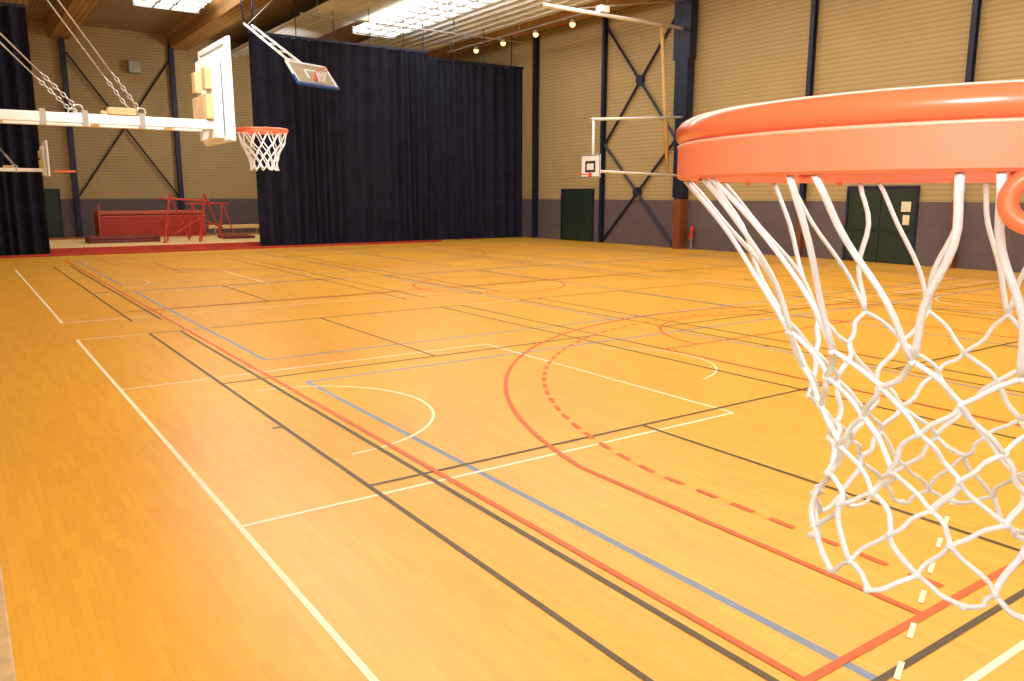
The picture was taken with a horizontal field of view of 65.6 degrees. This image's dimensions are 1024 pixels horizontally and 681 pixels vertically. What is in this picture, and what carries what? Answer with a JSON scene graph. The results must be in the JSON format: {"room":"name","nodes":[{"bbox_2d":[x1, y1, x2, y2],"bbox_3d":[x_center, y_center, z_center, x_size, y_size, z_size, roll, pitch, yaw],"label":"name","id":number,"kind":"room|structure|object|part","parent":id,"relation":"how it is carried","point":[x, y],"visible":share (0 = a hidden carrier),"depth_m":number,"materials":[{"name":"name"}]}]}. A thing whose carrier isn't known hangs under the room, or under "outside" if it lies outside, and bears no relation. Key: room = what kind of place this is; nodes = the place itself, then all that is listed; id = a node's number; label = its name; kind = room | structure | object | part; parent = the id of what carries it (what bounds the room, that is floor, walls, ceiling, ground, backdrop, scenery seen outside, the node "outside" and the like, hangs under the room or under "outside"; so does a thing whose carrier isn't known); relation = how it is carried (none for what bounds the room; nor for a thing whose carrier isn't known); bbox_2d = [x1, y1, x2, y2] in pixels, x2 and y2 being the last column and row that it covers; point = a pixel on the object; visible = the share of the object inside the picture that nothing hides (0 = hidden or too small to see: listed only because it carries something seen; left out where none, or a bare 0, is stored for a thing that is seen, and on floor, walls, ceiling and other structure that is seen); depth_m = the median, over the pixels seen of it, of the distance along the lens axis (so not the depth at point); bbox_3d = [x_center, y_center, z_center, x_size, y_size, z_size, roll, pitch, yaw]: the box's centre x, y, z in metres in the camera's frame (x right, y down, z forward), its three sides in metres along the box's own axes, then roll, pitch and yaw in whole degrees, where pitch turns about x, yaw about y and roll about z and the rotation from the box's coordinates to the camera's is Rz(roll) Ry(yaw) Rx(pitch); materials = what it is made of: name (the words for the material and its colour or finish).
{"room":"sports hall","nodes":[
{"label":"sports hall","id":0,"kind":"room"},
{"bbox_2d":[27,20,256,198],"bbox_3d":[-16.559,-11.034,43.354,24.050,10.300,0.200,-7,13,-34],"label":"wall","id":1,"kind":"structure","parent":0,"point":[220,171],"depth_m":41.02,"materials":[{"name":"beige wood"}]},
{"bbox_2d":[44,189,63,237],"bbox_3d":[-23.134,-6.289,39.367,1.500,2.400,0.060,-7,13,-34],"label":"door","id":2,"kind":"structure","parent":1,"relation":"in","point":[52,202],"depth_m":39.58,"materials":[{"name":"green metal"}]},
{"bbox_2d":[127,60,141,73],"bbox_3d":[-19.254,-13.919,40.507,0.600,0.600,0.469,-7,13,-34],"label":"wall heater","id":3,"kind":"object","parent":1,"relation":"attached to","point":[133,67],"visible":1,"depth_m":40.33,"materials":[{"name":"metal"}]},
{"bbox_2d":[55,199,258,237],"bbox_3d":[-16.507,-6.883,44.002,24.010,1.900,0.040,-7,13,-34],"label":"trim","id":4,"kind":"structure","parent":1,"relation":"attached to","point":[239,211],"depth_m":42.28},
{"bbox_2d":[132,0,210,13],"bbox_3d":[-2.509,-10.754,16.130,2.560,0.350,41.100,-7,13,-34],"label":"window","id":5,"kind":"structure","parent":0,"point":[189,6],"depth_m":32.11,"materials":[{"name":"white glass"}]},
{"bbox_2d":[0,0,649,57],"bbox_3d":[-1.948,-11.996,21.808,24.450,1.050,51.400,-7,13,-34],"label":"ceiling","id":6,"kind":"structure","parent":0,"point":[219,19],"depth_m":36.10,"materials":[{"name":"brown wood"}]},
{"bbox_2d":[0,2,50,255],"bbox_3d":[-17.383,-7.943,26.378,2.700,10.270,0.420,-7,13,-34],"label":"stage curtain","id":7,"kind":"object","parent":6,"relation":"hanging from","point":[23,215],"visible":0.87,"depth_m":27.07,"materials":[{"name":"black fabric"}]},
{"bbox_2d":[240,0,339,90],"bbox_3d":[-8.242,-11.425,29.117,4.015,4.424,2.090,7,13,34],"label":"basketball hoop","id":8,"kind":"object","parent":6,"relation":"hanging from","point":[305,74],"visible":1,"depth_m":28.76,"materials":[{"name":"white paint"}]},
{"bbox_3d":[-7.189,-9.556,28.610,0.702,0.871,1.900,7,12,33],"label":"board frame","id":9,"kind":"part","parent":8,"relation":"part of","materials":[{"name":"white paint"}]},
{"bbox_3d":[0.207,-12.079,23.315,3.200,0.670,51.000,-7,13,-34],"label":"corrugated panel","id":10,"kind":"part","parent":6,"relation":"part of","materials":[{"name":"white metal"}]},
{"bbox_2d":[248,0,429,245],"bbox_3d":[-6.955,-9.248,33.507,7.900,10.270,0.395,-7,13,-34],"label":"stage curtain","id":11,"kind":"object","parent":6,"relation":"hanging from","point":[353,163],"visible":0.93,"depth_m":33.55,"materials":[{"name":"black fabric"}]},
{"bbox_3d":[-8.637,-13.129,31.607,0.030,1.950,0.030,-7,13,-34],"label":"hanger rod","id":12,"kind":"part","parent":11,"relation":"part of","materials":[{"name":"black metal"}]},
{"bbox_3d":[-6.010,-13.457,33.403,0.030,1.950,0.030,-7,13,-34],"label":"hanger rod","id":13,"kind":"part","parent":11,"relation":"part of","materials":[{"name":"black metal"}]},
{"bbox_3d":[-4.696,-13.622,34.301,0.030,1.950,0.030,-7,13,-34],"label":"hanger rod","id":14,"kind":"part","parent":11,"relation":"part of","materials":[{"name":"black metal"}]},
{"bbox_2d":[300,0,526,43],"bbox_3d":[-3.740,-13.807,33.581,10.800,1.326,0.060,-7,13,-34],"label":"conduit pipe","id":15,"kind":"object","parent":6,"relation":"hanging from","point":[419,28],"visible":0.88,"depth_m":33.46,"materials":[{"name":"white metal"}]},
{"bbox_2d":[422,19,523,239],"bbox_3d":[-1.828,-9.986,37.541,5.800,10.270,0.425,-7,13,-34],"label":"stage curtain","id":16,"kind":"object","parent":6,"relation":"hanging from","point":[475,111],"visible":0.94,"depth_m":37.74,"materials":[{"name":"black fabric"}]},
{"bbox_3d":[-2.653,-13.902,36.250,0.030,2.100,0.030,-7,13,-34],"label":"hanger rod","id":17,"kind":"part","parent":16,"relation":"part of","materials":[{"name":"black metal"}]},
{"bbox_3d":[-1.340,-14.067,37.149,0.030,2.100,0.030,-7,13,-34],"label":"hanger rod","id":18,"kind":"part","parent":16,"relation":"part of","materials":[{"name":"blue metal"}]},
{"bbox_3d":[4.846,-12.719,26.477,2.800,0.550,51.000,-7,13,-34],"label":"corrugated panel","id":19,"kind":"part","parent":6,"relation":"part of","materials":[{"name":"white metal"}]},
{"bbox_2d":[447,0,614,52],"bbox_3d":[0.308,-14.180,35.074,0.070,1.130,12.500,-7,13,-34],"label":"pipe","id":20,"kind":"object","parent":6,"relation":"hanging from","point":[519,31],"visible":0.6,"depth_m":34.98,"materials":[{"name":"white metal"}]},
{"bbox_2d":[533,28,538,36],"bbox_3d":[1.022,-13.253,34.200,0.280,0.380,0.280,-7,13,-34],"label":"spotlight","id":21,"kind":"object","parent":20,"relation":"hanging from","point":[535,32],"visible":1,"depth_m":34.14,"materials":[{"name":"white glass"}]},
{"bbox_2d":[569,17,575,26],"bbox_3d":[2.449,-12.883,32.180,0.280,0.380,0.280,-7,13,-34],"label":"spotlight","id":22,"kind":"object","parent":20,"relation":"hanging from","point":[572,22],"visible":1,"depth_m":32.11,"materials":[{"name":"white glass"}]},
{"bbox_2d":[352,0,492,38],"bbox_3d":[5.125,-11.742,21.528,2.160,0.350,41.400,-7,13,-34],"label":"window","id":23,"kind":"structure","parent":0,"point":[430,11],"depth_m":34.22,"materials":[{"name":"white glass"}]},
{"bbox_3d":[-6.661,-14.794,38.208,2.160,0.350,0.100,-7,13,-34],"label":"frame","id":24,"kind":"part","parent":23,"relation":"part of","materials":[{"name":"white"}]},
{"bbox_2d":[0,232,1023,680],"bbox_3d":[-1.948,-2.089,23.621,24.450,0.206,51.400,-7,13,-34],"label":"floor","id":25,"kind":"structure","parent":0,"point":[508,458],"depth_m":6.32,"materials":[{"name":"brown wood"}]},
{"bbox_2d":[58,37,82,236],"bbox_3d":[-21.891,-10.310,39.396,0.240,10.300,0.239,-7,13,-34],"label":"steel column","id":26,"kind":"structure","parent":25,"relation":"on","point":[61,41],"depth_m":39.43,"materials":[{"name":"black metal"}]},
{"bbox_2d":[65,51,178,196],"bbox_3d":[-19.839,-10.911,40.737,4.864,7.044,0.170,-7,13,-34],"label":"brace","id":27,"kind":"object","parent":26,"relation":"attached to","point":[67,54],"visible":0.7,"depth_m":40.63,"materials":[{"name":"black metal"}]},
{"bbox_2d":[49,234,259,253],"bbox_3d":[-15.487,-4.050,33.133,11.500,0.240,6.600,-7,13,-34],"label":"platform","id":28,"kind":"object","parent":25,"relation":"on","point":[74,245],"visible":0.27,"depth_m":31.34,"materials":[{"name":"beige wood"}]},
{"bbox_2d":[85,234,160,243],"bbox_3d":[-15.890,-4.159,32.457,2.600,0.253,1.400,-7,13,-34],"label":"mat","id":29,"kind":"object","parent":28,"relation":"on","point":[94,239],"visible":1,"depth_m":31.93,"materials":[{"name":"red plastic"}]},
{"bbox_2d":[93,204,205,235],"bbox_3d":[-17.172,-5.634,37.731,4.600,1.700,1.820,-7,13,-34],"label":"mat","id":30,"kind":"object","parent":28,"relation":"on","point":[118,222],"visible":0.56,"depth_m":36.88,"materials":[{"name":"red plastic"}]},
{"bbox_3d":[-18.537,-5.271,35.750,0.060,1.700,0.070,-7,13,-34],"label":"post","id":31,"kind":"part","parent":30,"relation":"part of","materials":[{"name":"red plastic"}]},
{"bbox_3d":[-14.809,-5.738,38.299,0.060,1.700,0.070,-7,13,-34],"label":"post","id":32,"kind":"part","parent":30,"relation":"part of","materials":[{"name":"red plastic"}]},
{"bbox_2d":[158,194,223,242],"bbox_3d":[-13.109,-5.045,32.588,2.563,1.930,1.162,-7,13,-34],"label":"trestle","id":33,"kind":"object","parent":28,"relation":"on","point":[169,198],"visible":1,"depth_m":32.49,"materials":[{"name":"red metal"}]},
{"bbox_3d":[-13.807,-4.906,31.811,0.512,1.923,0.661,-7,13,-34],"label":"leg","id":34,"kind":"part","parent":33,"relation":"part of","materials":[{"name":"red metal"}]},
{"bbox_3d":[-13.977,-5.005,32.354,0.571,1.916,0.063,10,14,43],"label":"leg","id":35,"kind":"part","parent":33,"relation":"part of","materials":[{"name":"red metal"}]},
{"bbox_3d":[-13.563,-5.024,32.457,0.061,1.922,0.785,8,13,38],"label":"leg","id":36,"kind":"part","parent":33,"relation":"part of","materials":[{"name":"red metal"}]},
{"bbox_3d":[-13.342,-5.739,32.359,2.005,0.200,0.080,-7,13,-34],"label":"rail","id":37,"kind":"part","parent":33,"relation":"part of","materials":[{"name":"red metal"}]},
{"bbox_3d":[-13.239,-4.748,32.613,1.378,0.848,0.056,-7,13,-34],"label":"rail","id":38,"kind":"part","parent":33,"relation":"part of","materials":[{"name":"red metal"}]},
{"bbox_3d":[-12.698,-5.045,32.569,0.512,1.923,0.661,-7,13,-34],"label":"leg","id":39,"kind":"part","parent":33,"relation":"part of","materials":[{"name":"red metal"}]},
{"bbox_3d":[-12.869,-5.144,33.111,0.571,1.916,0.063,10,14,43],"label":"leg","id":40,"kind":"part","parent":33,"relation":"part of","materials":[{"name":"red metal"}]},
{"bbox_3d":[-12.454,-5.163,33.215,0.061,1.922,0.785,8,13,38],"label":"leg","id":41,"kind":"part","parent":33,"relation":"part of","materials":[{"name":"red metal"}]},
{"bbox_2d":[185,203,234,237],"bbox_3d":[-13.825,-5.515,36.267,2.114,1.530,1.061,-7,13,-34],"label":"trestle","id":42,"kind":"object","parent":28,"relation":"on","point":[191,204],"visible":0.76,"depth_m":36.19,"materials":[{"name":"red metal"}]},
{"bbox_3d":[-14.380,-5.394,35.588,0.412,1.524,0.561,-7,13,-34],"label":"leg","id":43,"kind":"part","parent":42,"relation":"part of","materials":[{"name":"red metal"}]},
{"bbox_3d":[-14.522,-5.486,36.090,0.064,1.520,0.561,-7,13,-34],"label":"leg","id":44,"kind":"part","parent":42,"relation":"part of","materials":[{"name":"red metal"}]},
{"bbox_3d":[-14.129,-5.447,35.880,0.560,1.520,0.064,0,10,2],"label":"leg","id":45,"kind":"part","parent":42,"relation":"part of","materials":[{"name":"red metal"}]},
{"bbox_3d":[-13.845,-6.224,36.124,1.900,0.080,0.080,-7,13,-34],"label":"rail","id":46,"kind":"part","parent":42,"relation":"part of","materials":[{"name":"red metal"}]},
{"bbox_3d":[-13.312,-5.528,36.318,0.063,1.524,0.668,0,10,0],"label":"leg","id":47,"kind":"part","parent":42,"relation":"part of","materials":[{"name":"red metal"}]},
{"bbox_3d":[-13.062,-5.581,36.609,0.560,1.520,0.064,0,10,2],"label":"leg","id":48,"kind":"part","parent":42,"relation":"part of","materials":[{"name":"red metal"}]},
{"bbox_2d":[208,224,258,234],"bbox_3d":[-13.492,-5.327,38.889,2.600,0.680,0.600,-7,13,-34],"label":"bench","id":49,"kind":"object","parent":28,"relation":"on","point":[256,226],"depth_m":38.81,"materials":[{"name":"wood"}]},
{"bbox_2d":[218,234,254,238],"bbox_3d":[-12.243,-4.614,35.322,1.300,0.118,1.200,-7,13,-34],"label":"mat","id":50,"kind":"object","parent":28,"relation":"on","point":[243,235],"visible":0.98,"depth_m":34.96,"materials":[{"name":"red plastic"}]},
{"bbox_2d":[167,41,184,209],"bbox_3d":[-17.785,-10.824,42.203,0.240,10.300,0.239,-7,13,-34],"label":"steel column","id":51,"kind":"structure","parent":25,"relation":"on","point":[170,50],"depth_m":42.05,"materials":[{"name":"black metal"}]},
{"bbox_2d":[0,240,440,257],"bbox_3d":[-10.653,-3.650,31.391,17.900,0.080,0.250,-7,13,-34],"label":"edging","id":52,"kind":"object","parent":25,"relation":"on","point":[418,241],"visible":1,"depth_m":30.52,"materials":[{"name":"red plastic"}]},
{"bbox_2d":[532,31,538,237],"bbox_3d":[1.141,-10.191,38.744,0.250,10.300,0.200,-7,13,-34],"label":"steel column","id":53,"kind":"structure","parent":25,"relation":"on","point":[535,52],"depth_m":38.72,"materials":[{"name":"black metal"}]},
{"bbox_2d":[598,17,607,242],"bbox_3d":[3.987,-9.461,34.760,0.200,10.300,0.150,-7,13,-34],"label":"steel column","id":54,"kind":"structure","parent":25,"relation":"on","point":[604,19],"depth_m":34.75,"materials":[{"name":"black metal"}]},
{"bbox_2d":[602,18,673,244],"bbox_3d":[5.265,-8.665,33.054,0.170,9.115,4.322,-7,13,-34],"label":"brace","id":55,"kind":"object","parent":54,"relation":"attached to","point":[640,79],"visible":0.88,"depth_m":33.03,"materials":[{"name":"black metal"}]},
{"bbox_3d":[5.268,-6.256,33.491,0.140,0.400,0.400,-7,13,-34],"label":"gusset plate","id":56,"kind":"part","parent":55,"relation":"part of","materials":[{"name":"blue metal"}]},
{"bbox_3d":[5.240,-6.253,33.478,0.110,4.218,4.317,-7,13,-34],"label":"brace rod","id":57,"kind":"part","parent":55,"relation":"part of","materials":[{"name":"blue metal"}]},
{"bbox_3d":[5.290,-6.260,33.512,0.110,4.218,4.317,-7,13,-34],"label":"brace rod","id":58,"kind":"part","parent":55,"relation":"part of","materials":[{"name":"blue metal"}]},
{"bbox_3d":[5.290,-10.711,32.697,0.110,4.962,4.322,-7,13,-34],"label":"brace rod","id":59,"kind":"part","parent":55,"relation":"part of","materials":[{"name":"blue metal"}]},
{"bbox_3d":[5.240,-10.704,32.664,0.110,4.962,4.322,-7,13,-34],"label":"brace rod","id":60,"kind":"part","parent":55,"relation":"part of","materials":[{"name":"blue metal"}]},
{"bbox_3d":[5.268,-10.707,32.676,0.140,0.400,0.400,-7,13,-34],"label":"gusset plate","id":61,"kind":"part","parent":55,"relation":"part of","materials":[{"name":"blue metal"}]},
{"bbox_2d":[672,0,697,248],"bbox_3d":[6.623,-8.742,30.829,0.432,10.300,0.852,-7,13,-34],"label":"steel column","id":62,"kind":"structure","parent":25,"relation":"on","point":[686,11],"depth_m":30.46,"materials":[{"name":"black metal"}]},
{"bbox_2d":[542,0,683,29],"bbox_3d":[3.757,-11.936,28.140,6.619,1.082,0.300,-7,13,-34],"label":"cantilever arm","id":63,"kind":"object","parent":62,"relation":"attached to","point":[601,10],"visible":1,"depth_m":27.86},
{"bbox_2d":[576,27,682,177],"bbox_3d":[4.404,-8.767,29.177,5.045,5.523,1.060,-7,13,-34],"label":"basketball hoop","id":64,"kind":"object","parent":62,"relation":"attached to","point":[590,164],"visible":1,"depth_m":29.45,"materials":[{"name":"white paint"}]},
{"bbox_3d":[6.510,-7.139,31.237,0.370,3.000,0.098,-7,13,-34],"label":"plate","id":65,"kind":"part","parent":62,"relation":"part of","materials":[{"name":"black metal"}]},
{"bbox_3d":[6.481,-9.704,30.809,0.370,2.200,0.198,-7,13,-34],"label":"plate","id":66,"kind":"part","parent":62,"relation":"part of","materials":[{"name":"black metal"}]},
{"bbox_3d":[6.447,-12.320,30.381,0.370,3.100,0.318,-7,13,-34],"label":"plate","id":67,"kind":"part","parent":62,"relation":"part of","materials":[{"name":"black metal"}]},
{"bbox_3d":[6.751,-7.077,30.896,0.370,3.000,0.058,-7,13,-34],"label":"plate","id":68,"kind":"part","parent":62,"relation":"part of","materials":[{"name":"black metal"}]},
{"bbox_3d":[6.768,-9.630,30.404,0.370,2.200,0.118,-7,13,-34],"label":"plate","id":69,"kind":"part","parent":62,"relation":"part of","materials":[{"name":"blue metal"}]},
{"bbox_3d":[6.788,-12.232,29.898,0.370,3.100,0.190,-7,13,-34],"label":"plate","id":70,"kind":"part","parent":62,"relation":"part of","materials":[{"name":"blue metal"}]},
{"bbox_2d":[688,224,693,249],"bbox_3d":[7.030,-4.075,31.185,0.244,0.990,0.240,-7,13,-34],"label":"fire extinguisher","id":71,"kind":"object","parent":25,"relation":"on","point":[691,228],"visible":1,"depth_m":31.10,"materials":[{"name":"red metal"}]},
{"bbox_2d":[794,0,818,256],"bbox_3d":[9.861,-7.938,26.437,0.212,10.300,0.190,-7,13,-34],"label":"steel column","id":72,"kind":"structure","parent":25,"relation":"on","point":[814,3],"depth_m":26.22,"materials":[{"name":"black metal"}]},
{"bbox_2d":[949,0,981,268],"bbox_3d":[12.800,-7.177,22.277,0.212,10.300,0.190,-7,13,-34],"label":"steel column","id":73,"kind":"structure","parent":25,"relation":"on","point":[976,4],"depth_m":22.06,"materials":[{"name":"black metal"}]},
{"bbox_2d":[445,0,1023,202],"bbox_3d":[8.008,-8.496,29.483,0.200,10.300,51.400,-7,13,-34],"label":"wall","id":74,"kind":"structure","parent":0,"point":[748,51],"depth_m":28.93,"materials":[{"name":"beige wood"}]},
{"bbox_2d":[560,189,593,241],"bbox_3d":[2.994,-5.837,36.950,0.118,2.380,2.360,-7,13,-34],"label":"door","id":75,"kind":"structure","parent":74,"relation":"in","point":[577,205],"depth_m":36.91,"materials":[{"name":"green metal"}]},
{"bbox_2d":[522,199,1023,272],"bbox_3d":[7.909,-4.352,30.172,0.040,1.900,51.000,-7,13,-34],"label":"wall padding","id":76,"kind":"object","parent":74,"relation":"attached to","point":[636,226],"depth_m":28.30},
{"bbox_2d":[842,185,919,264],"bbox_3d":[11.497,-3.634,24.915,0.118,2.380,2.360,-7,13,-34],"label":"door","id":77,"kind":"structure","parent":74,"relation":"in","point":[891,247],"depth_m":24.83,"materials":[{"name":"green metal"}]},
{"bbox_2d":[675,79,1023,620],"bbox_3d":[0.762,0.625,0.193,1.200,2.900,1.856,-7,13,-34],"label":"basketball hoop","id":78,"kind":"object","parent":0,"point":[958,134],"visible":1,"depth_m":0.56,"materials":[{"name":"orange paint"}]},
{"bbox_3d":[-11.905,-6.005,15.869,0.200,10.300,51.400,-7,13,-34],"label":"wall","id":79,"kind":"structure","parent":0,"visible":0},
{"bbox_2d":[0,562,16,680],"bbox_3d":[-7.530,0.107,10.918,0.170,0.060,36.200,-7,13,-34],"label":"baseboard","id":80,"kind":"structure","parent":79,"relation":"attached to","point":[7,666],"depth_m":3.67,"materials":[{"name":"brown wood"}]},
{"bbox_2d":[0,140,75,176],"bbox_3d":[-11.525,-4.959,18.062,2.680,2.453,0.900,-7,13,-34],"label":"basketball hoop","id":81,"kind":"object","parent":79,"relation":"attached to","point":[44,165],"visible":1,"depth_m":18.35,"materials":[{"name":"white paint"}]},
{"bbox_3d":[-10.961,-4.206,18.598,0.064,0.660,0.540,-7,13,-34],"label":"mount plate","id":82,"kind":"part","parent":81,"relation":"part of","materials":[{"name":"white paint"}]},
{"bbox_3d":[-10.929,-4.255,18.613,0.014,0.790,0.820,-7,13,-34],"label":"frame","id":83,"kind":"part","parent":81,"relation":"part of","materials":[{"name":"white paint"}]},
{"bbox_2d":[0,0,288,170],"bbox_3d":[-3.107,-2.684,6.165,2.680,2.645,0.900,-7,13,-34],"label":"basketball hoop","id":84,"kind":"object","parent":79,"relation":"attached to","point":[212,81],"visible":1,"depth_m":6.42,"materials":[{"name":"white paint"}]},
{"bbox_3d":[-3.569,-1.923,6.176,0.217,0.238,0.034,-7,13,-34],"label":"chain","id":85,"kind":"part","parent":84,"relation":"part of","materials":[{"name":"metal"}]},
{"bbox_3d":[-3.387,-1.875,5.918,0.217,0.238,0.034,-7,13,-34],"label":"chain","id":86,"kind":"part","parent":84,"relation":"part of","materials":[{"name":"metal"}]},
{"bbox_3d":[-3.188,-1.989,6.433,0.181,0.266,0.033,-7,13,-34],"label":"chain","id":87,"kind":"part","parent":84,"relation":"part of","materials":[{"name":"metal"}]},
{"bbox_3d":[-3.005,-1.942,6.175,0.181,0.266,0.033,-7,13,-34],"label":"chain","id":88,"kind":"part","parent":84,"relation":"part of","materials":[{"name":"metal"}]},
{"bbox_3d":[-2.543,-2.026,6.684,0.064,0.660,0.540,-7,13,-34],"label":"mount plate","id":89,"kind":"part","parent":84,"relation":"part of","materials":[{"name":"white paint"}]},
{"bbox_3d":[-2.511,-2.075,6.698,0.014,0.790,0.820,-7,13,-34],"label":"frame","id":90,"kind":"part","parent":84,"relation":"part of","materials":[{"name":"white paint"}]}
]}

